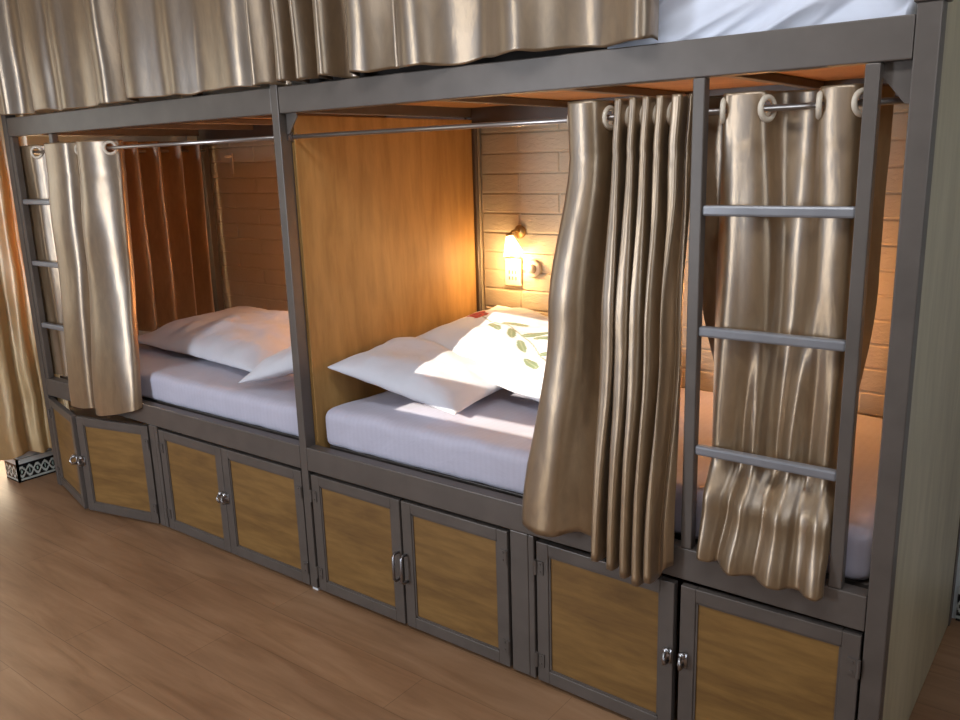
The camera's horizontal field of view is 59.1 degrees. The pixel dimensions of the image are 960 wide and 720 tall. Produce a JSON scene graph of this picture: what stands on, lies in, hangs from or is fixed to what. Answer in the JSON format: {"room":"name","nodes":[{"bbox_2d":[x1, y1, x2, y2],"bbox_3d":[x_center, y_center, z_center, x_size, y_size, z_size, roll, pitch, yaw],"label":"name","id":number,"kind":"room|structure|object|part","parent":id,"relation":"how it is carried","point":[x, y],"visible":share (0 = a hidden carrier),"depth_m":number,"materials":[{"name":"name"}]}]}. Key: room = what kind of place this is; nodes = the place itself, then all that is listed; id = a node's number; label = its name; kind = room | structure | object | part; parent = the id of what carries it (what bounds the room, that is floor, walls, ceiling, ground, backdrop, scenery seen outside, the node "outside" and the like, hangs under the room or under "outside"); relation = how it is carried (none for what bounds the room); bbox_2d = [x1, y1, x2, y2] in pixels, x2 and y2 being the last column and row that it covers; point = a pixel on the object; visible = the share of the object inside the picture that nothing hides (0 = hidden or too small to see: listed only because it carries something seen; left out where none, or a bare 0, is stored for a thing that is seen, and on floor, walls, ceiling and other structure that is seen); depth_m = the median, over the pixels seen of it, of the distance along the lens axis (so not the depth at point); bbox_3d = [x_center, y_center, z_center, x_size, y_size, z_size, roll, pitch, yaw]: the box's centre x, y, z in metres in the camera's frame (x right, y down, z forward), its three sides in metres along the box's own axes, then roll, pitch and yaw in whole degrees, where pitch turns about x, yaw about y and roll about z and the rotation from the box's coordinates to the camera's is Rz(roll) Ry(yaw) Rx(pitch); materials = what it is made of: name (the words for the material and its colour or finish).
{"room":"dormitory","nodes":[
{"label":"dormitory","id":0,"kind":"room"},
{"bbox_2d":[14,94,186,458],"bbox_3d":[-2.181,-0.914,4.856,0.120,2.950,1.385,8,17,37],"label":"wall","id":1,"kind":"structure","parent":0,"point":[32,140],"depth_m":4.85,"materials":[{"name":"grey paint"}]},
{"bbox_2d":[16,423,180,482],"bbox_3d":[-2.131,0.480,5.086,0.012,0.130,1.262,8,17,37],"label":"baseboard","id":2,"kind":"structure","parent":1,"relation":"attached to","point":[40,464],"depth_m":4.68,"materials":[{"name":"ceramic"}]},
{"bbox_2d":[0,434,959,719],"bbox_3d":[-1.560,1.186,2.494,9.300,0.080,5.265,8,17,37],"label":"floor","id":3,"kind":"structure","parent":0,"point":[104,616],"depth_m":2.97,"materials":[{"name":"brown laminate"}]},
{"bbox_2d":[1,0,959,719],"bbox_3d":[-0.392,-0.612,3.396,4.137,2.930,1.285,8,17,37],"label":"bunk bed","id":4,"kind":"object","parent":3,"relation":"on","point":[378,181],"visible":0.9,"depth_m":2.69,"materials":[{"name":"grey paint"}]},
{"bbox_3d":[-2.283,-0.270,4.367,0.045,1.930,0.050,8,17,37],"label":"post","id":5,"kind":"part","parent":4,"relation":"part of","materials":[{"name":"grey metal"}]},
{"bbox_3d":[-2.099,0.464,4.323,0.010,0.400,0.378,-12,17,-37],"label":"door panel","id":6,"kind":"part","parent":4,"relation":"part of","materials":[{"name":"brown wood"}]},
{"bbox_3d":[-2.100,0.466,4.322,0.024,0.480,0.462,-12,17,-37],"label":"door frame","id":7,"kind":"part","parent":4,"relation":"part of","materials":[{"name":"grey paint"}]},
{"bbox_3d":[-1.987,0.487,4.134,0.038,0.054,0.022,-12,17,-37],"label":"handle","id":8,"kind":"part","parent":4,"relation":"part of","materials":[{"name":"silver metal"}]},
{"bbox_2d":[19,140,142,415],"bbox_3d":[-1.907,-0.387,4.032,0.905,1.253,0.191,8,17,37],"label":"curtain","id":9,"kind":"object","parent":4,"relation":"hanging from","point":[84,228],"visible":0.99,"depth_m":3.88,"materials":[{"name":"beige fabric"}]},
{"bbox_3d":[-1.936,0.492,4.105,0.022,0.054,0.038,4,15,25],"label":"handle","id":10,"kind":"part","parent":4,"relation":"part of","materials":[{"name":"silver metal"}]},
{"bbox_3d":[-1.978,-1.249,4.582,0.034,0.072,1.043,8,17,37],"label":"rail","id":11,"kind":"part","parent":4,"relation":"part of","materials":[{"name":"grey paint"}]},
{"bbox_3d":[-1.725,0.518,4.046,0.378,0.400,0.010,4,15,25],"label":"door panel","id":12,"kind":"part","parent":4,"relation":"part of","materials":[{"name":"brown wood"}]},
{"bbox_3d":[-1.726,0.520,4.046,0.462,0.480,0.024,4,15,25],"label":"door frame","id":13,"kind":"part","parent":4,"relation":"part of","materials":[{"name":"grey paint"}]},
{"bbox_2d":[49,141,214,334],"bbox_3d":[-1.873,-0.675,4.721,0.138,1.051,0.857,8,17,37],"label":"curtain","id":14,"kind":"object","parent":4,"relation":"hanging from","point":[165,191],"visible":0.64,"depth_m":4.82,"materials":[{"name":"brown fabric"}]},
{"bbox_2d":[0,0,291,114],"bbox_3d":[-1.544,-1.490,3.401,2.167,0.894,0.109,8,17,37],"label":"curtain","id":15,"kind":"object","parent":4,"relation":"hanging from","point":[58,55],"visible":0.99,"depth_m":3.29,"materials":[{"name":"beige fabric"}]},
{"bbox_3d":[-1.480,-0.908,3.604,1.982,0.016,0.015,8,17,37],"label":"curtain rod","id":16,"kind":"part","parent":4,"relation":"part of","materials":[{"name":"silver metal"}]},
{"bbox_3d":[-1.926,-1.126,4.576,0.015,0.016,1.030,8,17,37],"label":"curtain rod","id":17,"kind":"part","parent":4,"relation":"part of","materials":[{"name":"silver metal"}]},
{"bbox_3d":[-1.464,0.250,3.853,1.987,0.093,0.045,8,17,37],"label":"bed rail","id":18,"kind":"part","parent":4,"relation":"part of","materials":[{"name":"grey paint"}]},
{"bbox_2d":[67,343,298,435],"bbox_3d":[-1.112,0.038,4.213,1.890,0.135,1.008,8,17,37],"label":"mattress","id":19,"kind":"object","parent":4,"relation":"on","point":[176,378],"visible":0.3,"depth_m":3.70,"materials":[{"name":"white fabric"}]},
{"bbox_2d":[138,306,290,371],"bbox_3d":[-1.173,-0.143,4.271,1.200,0.167,0.678,10,18,41],"label":"pillow","id":20,"kind":"object","parent":19,"relation":"on","point":[241,337],"visible":0.68,"depth_m":4.10,"materials":[{"name":"white fabric"}]},
{"bbox_2d":[238,346,292,382],"bbox_3d":[-0.689,-0.027,3.573,0.511,0.210,0.458,7,16,33],"label":"pillow","id":21,"kind":"object","parent":19,"relation":"on","point":[280,364],"visible":0.27,"depth_m":3.46,"materials":[{"name":"white fabric"}]},
{"bbox_3d":[-1.561,-1.179,4.276,0.030,0.026,1.002,8,17,37],"label":"cross rail","id":22,"kind":"part","parent":4,"relation":"part of","materials":[{"name":"grey paint"}]},
{"bbox_3d":[-1.262,0.573,3.763,0.462,0.480,0.024,8,17,37],"label":"door frame","id":23,"kind":"part","parent":4,"relation":"part of","materials":[{"name":"grey paint"}]},
{"bbox_3d":[-1.261,0.571,3.764,0.378,0.400,0.010,8,17,37],"label":"door panel","id":24,"kind":"part","parent":4,"relation":"part of","materials":[{"name":"brown wood"}]},
{"bbox_3d":[-1.633,-0.962,5.094,0.045,2.900,0.045,8,17,37],"label":"post","id":25,"kind":"part","parent":4,"relation":"part of","materials":[{"name":"grey paint"}]},
{"bbox_3d":[-1.108,0.586,3.605,0.022,0.054,0.038,8,17,37],"label":"handle","id":26,"kind":"part","parent":4,"relation":"part of","materials":[{"name":"silver metal"}]},
{"bbox_3d":[-1.166,-1.120,3.979,0.030,0.026,1.002,8,17,37],"label":"cross rail","id":27,"kind":"part","parent":4,"relation":"part of","materials":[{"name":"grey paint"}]},
{"bbox_3d":[-1.085,0.589,3.587,0.022,0.054,0.038,8,17,37],"label":"handle","id":28,"kind":"part","parent":4,"relation":"part of","materials":[{"name":"silver metal"}]},
{"bbox_3d":[-0.876,0.628,3.474,0.419,0.400,0.010,8,17,37],"label":"door panel","id":29,"kind":"part","parent":4,"relation":"part of","materials":[{"name":"brown wood"}]},
{"bbox_3d":[-0.876,0.630,3.473,0.503,0.480,0.024,8,17,37],"label":"door frame","id":30,"kind":"part","parent":4,"relation":"part of","materials":[{"name":"grey paint"}]},
{"bbox_3d":[-0.653,-0.821,2.940,0.060,0.069,0.005,8,17,37],"label":"gusset plate","id":31,"kind":"part","parent":4,"relation":"part of","materials":[{"name":"grey paint"}]},
{"bbox_3d":[-0.671,-0.037,3.152,0.038,1.918,0.050,8,17,37],"label":"post","id":32,"kind":"part","parent":4,"relation":"part of","materials":[{"name":"grey metal"}]},
{"bbox_3d":[-0.771,-1.062,3.682,0.030,0.026,1.002,8,17,37],"label":"cross rail","id":33,"kind":"part","parent":4,"relation":"part of","materials":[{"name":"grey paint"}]},
{"bbox_3d":[-0.450,0.691,3.153,0.371,0.400,0.010,8,17,37],"label":"door panel","id":34,"kind":"part","parent":4,"relation":"part of","materials":[{"name":"brown wood"}]},
{"bbox_3d":[-0.450,0.693,3.153,0.455,0.480,0.024,8,17,37],"label":"door frame","id":35,"kind":"part","parent":4,"relation":"part of","materials":[{"name":"grey paint"}]},
{"bbox_3d":[-0.331,-0.093,3.581,0.028,1.792,1.040,8,17,37],"label":"partition panel","id":36,"kind":"part","parent":4,"relation":"part of","materials":[{"name":"brown wood"}]},
{"bbox_3d":[-0.364,-1.010,3.367,0.034,0.072,1.043,8,17,37],"label":"rail","id":37,"kind":"part","parent":4,"relation":"part of","materials":[{"name":"grey paint"}]},
{"bbox_3d":[-0.298,0.735,3.005,0.011,0.114,0.036,8,17,37],"label":"handle","id":38,"kind":"part","parent":4,"relation":"part of","materials":[{"name":"silver metal"}]},
{"bbox_3d":[-0.269,0.739,2.982,0.011,0.114,0.036,8,17,37],"label":"handle","id":39,"kind":"part","parent":4,"relation":"part of","materials":[{"name":"silver metal"}]},
{"bbox_3d":[-0.081,0.746,2.876,0.371,0.400,0.010,8,17,37],"label":"door panel","id":40,"kind":"part","parent":4,"relation":"part of","materials":[{"name":"brown wood"}]},
{"bbox_3d":[-0.081,0.748,2.875,0.455,0.480,0.024,8,17,37],"label":"door frame","id":41,"kind":"part","parent":4,"relation":"part of","materials":[{"name":"grey paint"}]},
{"bbox_2d":[270,0,659,82],"bbox_3d":[-0.142,-1.284,2.351,1.394,0.894,0.114,8,17,37],"label":"curtain","id":42,"kind":"object","parent":4,"relation":"hanging from","point":[313,39],"visible":1,"depth_m":2.42,"materials":[{"name":"beige fabric"}]},
{"bbox_3d":[-0.034,-0.725,3.891,0.045,2.900,0.045,8,17,37],"label":"post","id":43,"kind":"part","parent":4,"relation":"part of","materials":[{"name":"grey paint"}]},
{"bbox_3d":[-0.009,-0.458,3.898,0.018,1.173,0.019,8,17,37],"label":"corner trim","id":44,"kind":"part","parent":4,"relation":"part of","materials":[{"name":"grey paint"}]},
{"bbox_3d":[0.049,-0.940,3.065,0.030,0.026,1.002,8,17,37],"label":"cross rail","id":45,"kind":"part","parent":4,"relation":"part of","materials":[{"name":"grey paint"}]},
{"bbox_3d":[0.147,0.489,2.641,1.991,0.093,0.045,8,17,37],"label":"bed rail","id":46,"kind":"part","parent":4,"relation":"part of","materials":[{"name":"grey paint"}]},
{"bbox_3d":[0.131,-0.669,2.392,1.986,0.016,0.015,8,17,37],"label":"curtain rod","id":47,"kind":"part","parent":4,"relation":"part of","materials":[{"name":"silver metal"}]},
{"bbox_2d":[326,388,882,579],"bbox_3d":[0.478,0.264,3.014,1.942,0.154,1.008,8,17,37],"label":"mattress","id":48,"kind":"object","parent":4,"relation":"on","point":[488,442],"visible":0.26,"depth_m":2.88,"materials":[{"name":"white fabric"}]},
{"bbox_2d":[328,337,501,414],"bbox_3d":[-0.201,0.032,3.261,0.571,0.183,0.500,6,16,31],"label":"pillow","id":49,"kind":"object","parent":48,"relation":"on","point":[427,372],"visible":0.87,"depth_m":3.12,"materials":[{"name":"white fabric"}]},
{"bbox_2d":[416,305,547,401],"bbox_3d":[0.225,-0.029,3.397,0.939,0.268,0.635,10,17,40],"label":"pillow","id":50,"kind":"object","parent":48,"relation":"on","point":[511,344],"visible":0.48,"depth_m":3.32,"materials":[{"name":"fabric"}]},
{"bbox_3d":[0.368,0.814,2.530,0.378,0.400,0.010,9,17,38],"label":"door panel","id":51,"kind":"part","parent":4,"relation":"part of","materials":[{"name":"brown wood"}]},
{"bbox_3d":[0.367,0.817,2.529,0.462,0.480,0.024,9,17,38],"label":"door frame","id":52,"kind":"part","parent":4,"relation":"part of","materials":[{"name":"grey paint"}]},
{"bbox_2d":[523,93,692,586],"bbox_3d":[0.344,-0.047,2.337,0.492,1.286,0.226,8,17,37],"label":"curtain","id":53,"kind":"object","parent":4,"relation":"hanging from","point":[602,461],"visible":1,"depth_m":2.26,"materials":[{"name":"beige fabric"}]},
{"bbox_2d":[307,0,916,83],"bbox_3d":[0.436,-1.016,2.692,1.915,0.229,1.019,8,17,37],"label":"mattress","id":54,"kind":"object","parent":4,"relation":"on","point":[680,20],"visible":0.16,"depth_m":1.99,"materials":[{"name":"grey fabric"}]},
{"bbox_3d":[0.157,-1.039,2.935,1.175,0.178,0.975,8,17,37],"label":"bare mattress","id":55,"kind":"part","parent":54,"relation":"part of","materials":[{"name":"grey"}]},
{"bbox_3d":[0.445,-0.882,2.767,0.030,0.026,1.002,8,17,37],"label":"cross rail","id":56,"kind":"part","parent":4,"relation":"part of","materials":[{"name":"grey paint"}]},
{"bbox_3d":[0.517,0.830,2.368,0.022,0.054,0.038,9,17,38],"label":"handle","id":57,"kind":"part","parent":4,"relation":"part of","materials":[{"name":"silver metal"}]},
{"bbox_3d":[0.555,0.835,2.342,0.022,0.054,0.038,8,17,36],"label":"handle","id":58,"kind":"part","parent":4,"relation":"part of","materials":[{"name":"silver metal"}]},
{"bbox_3d":[0.749,0.871,2.244,0.378,0.400,0.010,8,17,36],"label":"door panel","id":59,"kind":"part","parent":4,"relation":"part of","materials":[{"name":"brown wood"}]},
{"bbox_3d":[0.749,0.873,2.244,0.462,0.480,0.024,8,17,36],"label":"door frame","id":60,"kind":"part","parent":4,"relation":"part of","materials":[{"name":"grey paint"}]},
{"bbox_3d":[0.841,-0.823,2.470,0.030,0.026,1.002,8,17,37],"label":"cross rail","id":61,"kind":"part","parent":4,"relation":"part of","materials":[{"name":"grey paint"}]},
{"bbox_2d":[695,84,894,601],"bbox_3d":[0.712,-0.036,2.071,0.437,1.200,0.193,8,17,37],"label":"curtain","id":62,"kind":"object","parent":4,"relation":"hanging from","point":[784,275],"visible":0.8,"depth_m":2.06,"materials":[{"name":"beige fabric"}]},
{"bbox_3d":[0.876,-0.586,1.792,0.075,0.086,0.005,8,17,37],"label":"gusset plate","id":63,"kind":"part","parent":4,"relation":"part of","materials":[{"name":"grey paint"}]},
{"bbox_3d":[0.946,0.211,1.938,0.048,1.925,0.050,8,17,37],"label":"post","id":64,"kind":"part","parent":4,"relation":"part of","materials":[{"name":"grey metal"}]},
{"bbox_3d":[1.284,-0.379,2.259,0.026,2.896,1.086,8,17,37],"label":"panel","id":65,"kind":"part","parent":4,"relation":"part of","materials":[{"name":"laminate"}]},
{"bbox_3d":[1.597,-0.483,2.664,0.045,2.900,0.045,8,17,37],"label":"post","id":66,"kind":"part","parent":4,"relation":"part of","materials":[{"name":"grey paint"}]},
{"bbox_2d":[182,81,959,618],"bbox_3d":[0.925,-0.638,3.295,6.740,2.950,0.120,8,17,37],"label":"wall","id":67,"kind":"structure","parent":0,"point":[262,86],"depth_m":4.46,"materials":[{"name":"grey paint"}]},
{"bbox_2d":[187,129,484,310],"bbox_3d":[-0.869,-0.342,4.703,2.240,1.830,0.014,8,17,37],"label":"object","id":68,"kind":"structure","parent":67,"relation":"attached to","point":[246,201],"depth_m":4.96,"materials":[{"name":"brown wood"}]},
{"bbox_2d":[223,153,233,173],"bbox_3d":[-1.460,-1.141,4.916,0.028,0.120,0.050,8,17,37],"label":"wall hook","id":69,"kind":"object","parent":68,"relation":"attached to","point":[230,156],"visible":1,"depth_m":4.93,"materials":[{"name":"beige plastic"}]},
{"bbox_3d":[-1.447,-1.145,4.933,0.028,0.120,0.006,8,17,37],"label":"hook plate","id":70,"kind":"part","parent":69,"relation":"part of","materials":[{"name":"beige plastic"}]},
{"bbox_2d":[480,104,908,418],"bbox_3d":[0.818,-0.087,3.412,2.020,1.830,0.050,8,17,37],"label":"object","id":71,"kind":"structure","parent":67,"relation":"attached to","point":[525,169],"depth_m":3.69,"materials":[{"name":"beige wood"}]},
{"bbox_2d":[504,258,521,285],"bbox_3d":[0.151,-0.401,3.858,0.092,0.126,0.016,8,17,37],"label":"wall socket","id":72,"kind":"object","parent":71,"relation":"attached to","point":[513,266],"visible":1,"depth_m":3.85,"materials":[{"name":"beige plastic"}]},
{"bbox_2d":[503,225,525,256],"bbox_3d":[0.154,-0.526,3.757,0.089,0.137,0.116,8,17,37],"label":"wall lamp","id":73,"kind":"object","parent":71,"relation":"attached to","point":[512,247],"visible":1,"depth_m":3.74,"materials":[{"name":"gold metal"}]},
{"bbox_3d":[0.148,-0.504,3.752,0.089,0.097,0.092,8,17,37],"label":"lamp shade","id":74,"kind":"part","parent":73,"relation":"part of","materials":[{"name":"white glass"}]},
{"bbox_3d":[0.177,-0.574,3.792,0.060,0.060,0.016,8,17,37],"label":"wall plate","id":75,"kind":"part","parent":73,"relation":"part of","materials":[{"name":"gold metal"}]},
{"bbox_3d":[0.229,-0.405,3.775,0.040,0.040,0.019,8,17,37],"label":"knob","id":76,"kind":"part","parent":71,"relation":"part of","materials":[{"name":"beige plastic"}]},
{"bbox_3d":[0.233,-0.406,3.780,0.080,0.080,0.033,8,17,37],"label":"dimmer dial","id":77,"kind":"part","parent":71,"relation":"part of","materials":[{"name":"white plastic"}]},
{"bbox_2d":[955,586,959,620],"bbox_3d":[2.566,0.989,2.337,2.210,0.130,0.012,8,17,37],"label":"baseboard","id":78,"kind":"structure","parent":67,"relation":"attached to","point":[958,601],"depth_m":2.99,"materials":[{"name":"ceramic"}]},
{"bbox_3d":[-3.502,-0.925,5.075,2.240,2.950,0.120,8,17,37],"label":"wall","id":79,"kind":"structure","parent":0,"visible":0},
{"bbox_2d":[4,459,21,482],"bbox_3d":[-2.565,0.598,4.647,0.147,0.130,0.012,8,17,37],"label":"baseboard","id":80,"kind":"structure","parent":79,"relation":"attached to","point":[10,465],"depth_m":4.63,"materials":[{"name":"ceramic"}]},
{"bbox_3d":[-3.376,-2.114,4.456,2.100,0.024,0.023,8,17,37],"label":"curtain rod","id":81,"kind":"object","parent":79,"relation":"attached to","visible":0},
{"bbox_2d":[0,114,69,460],"bbox_3d":[-2.622,-0.745,4.303,0.668,2.596,0.262,0,13,6],"label":"window curtain","id":82,"kind":"object","parent":81,"relation":"hanging from","point":[24,426],"visible":0.48,"depth_m":4.45,"materials":[{"name":"gold fabric"}]}
]}

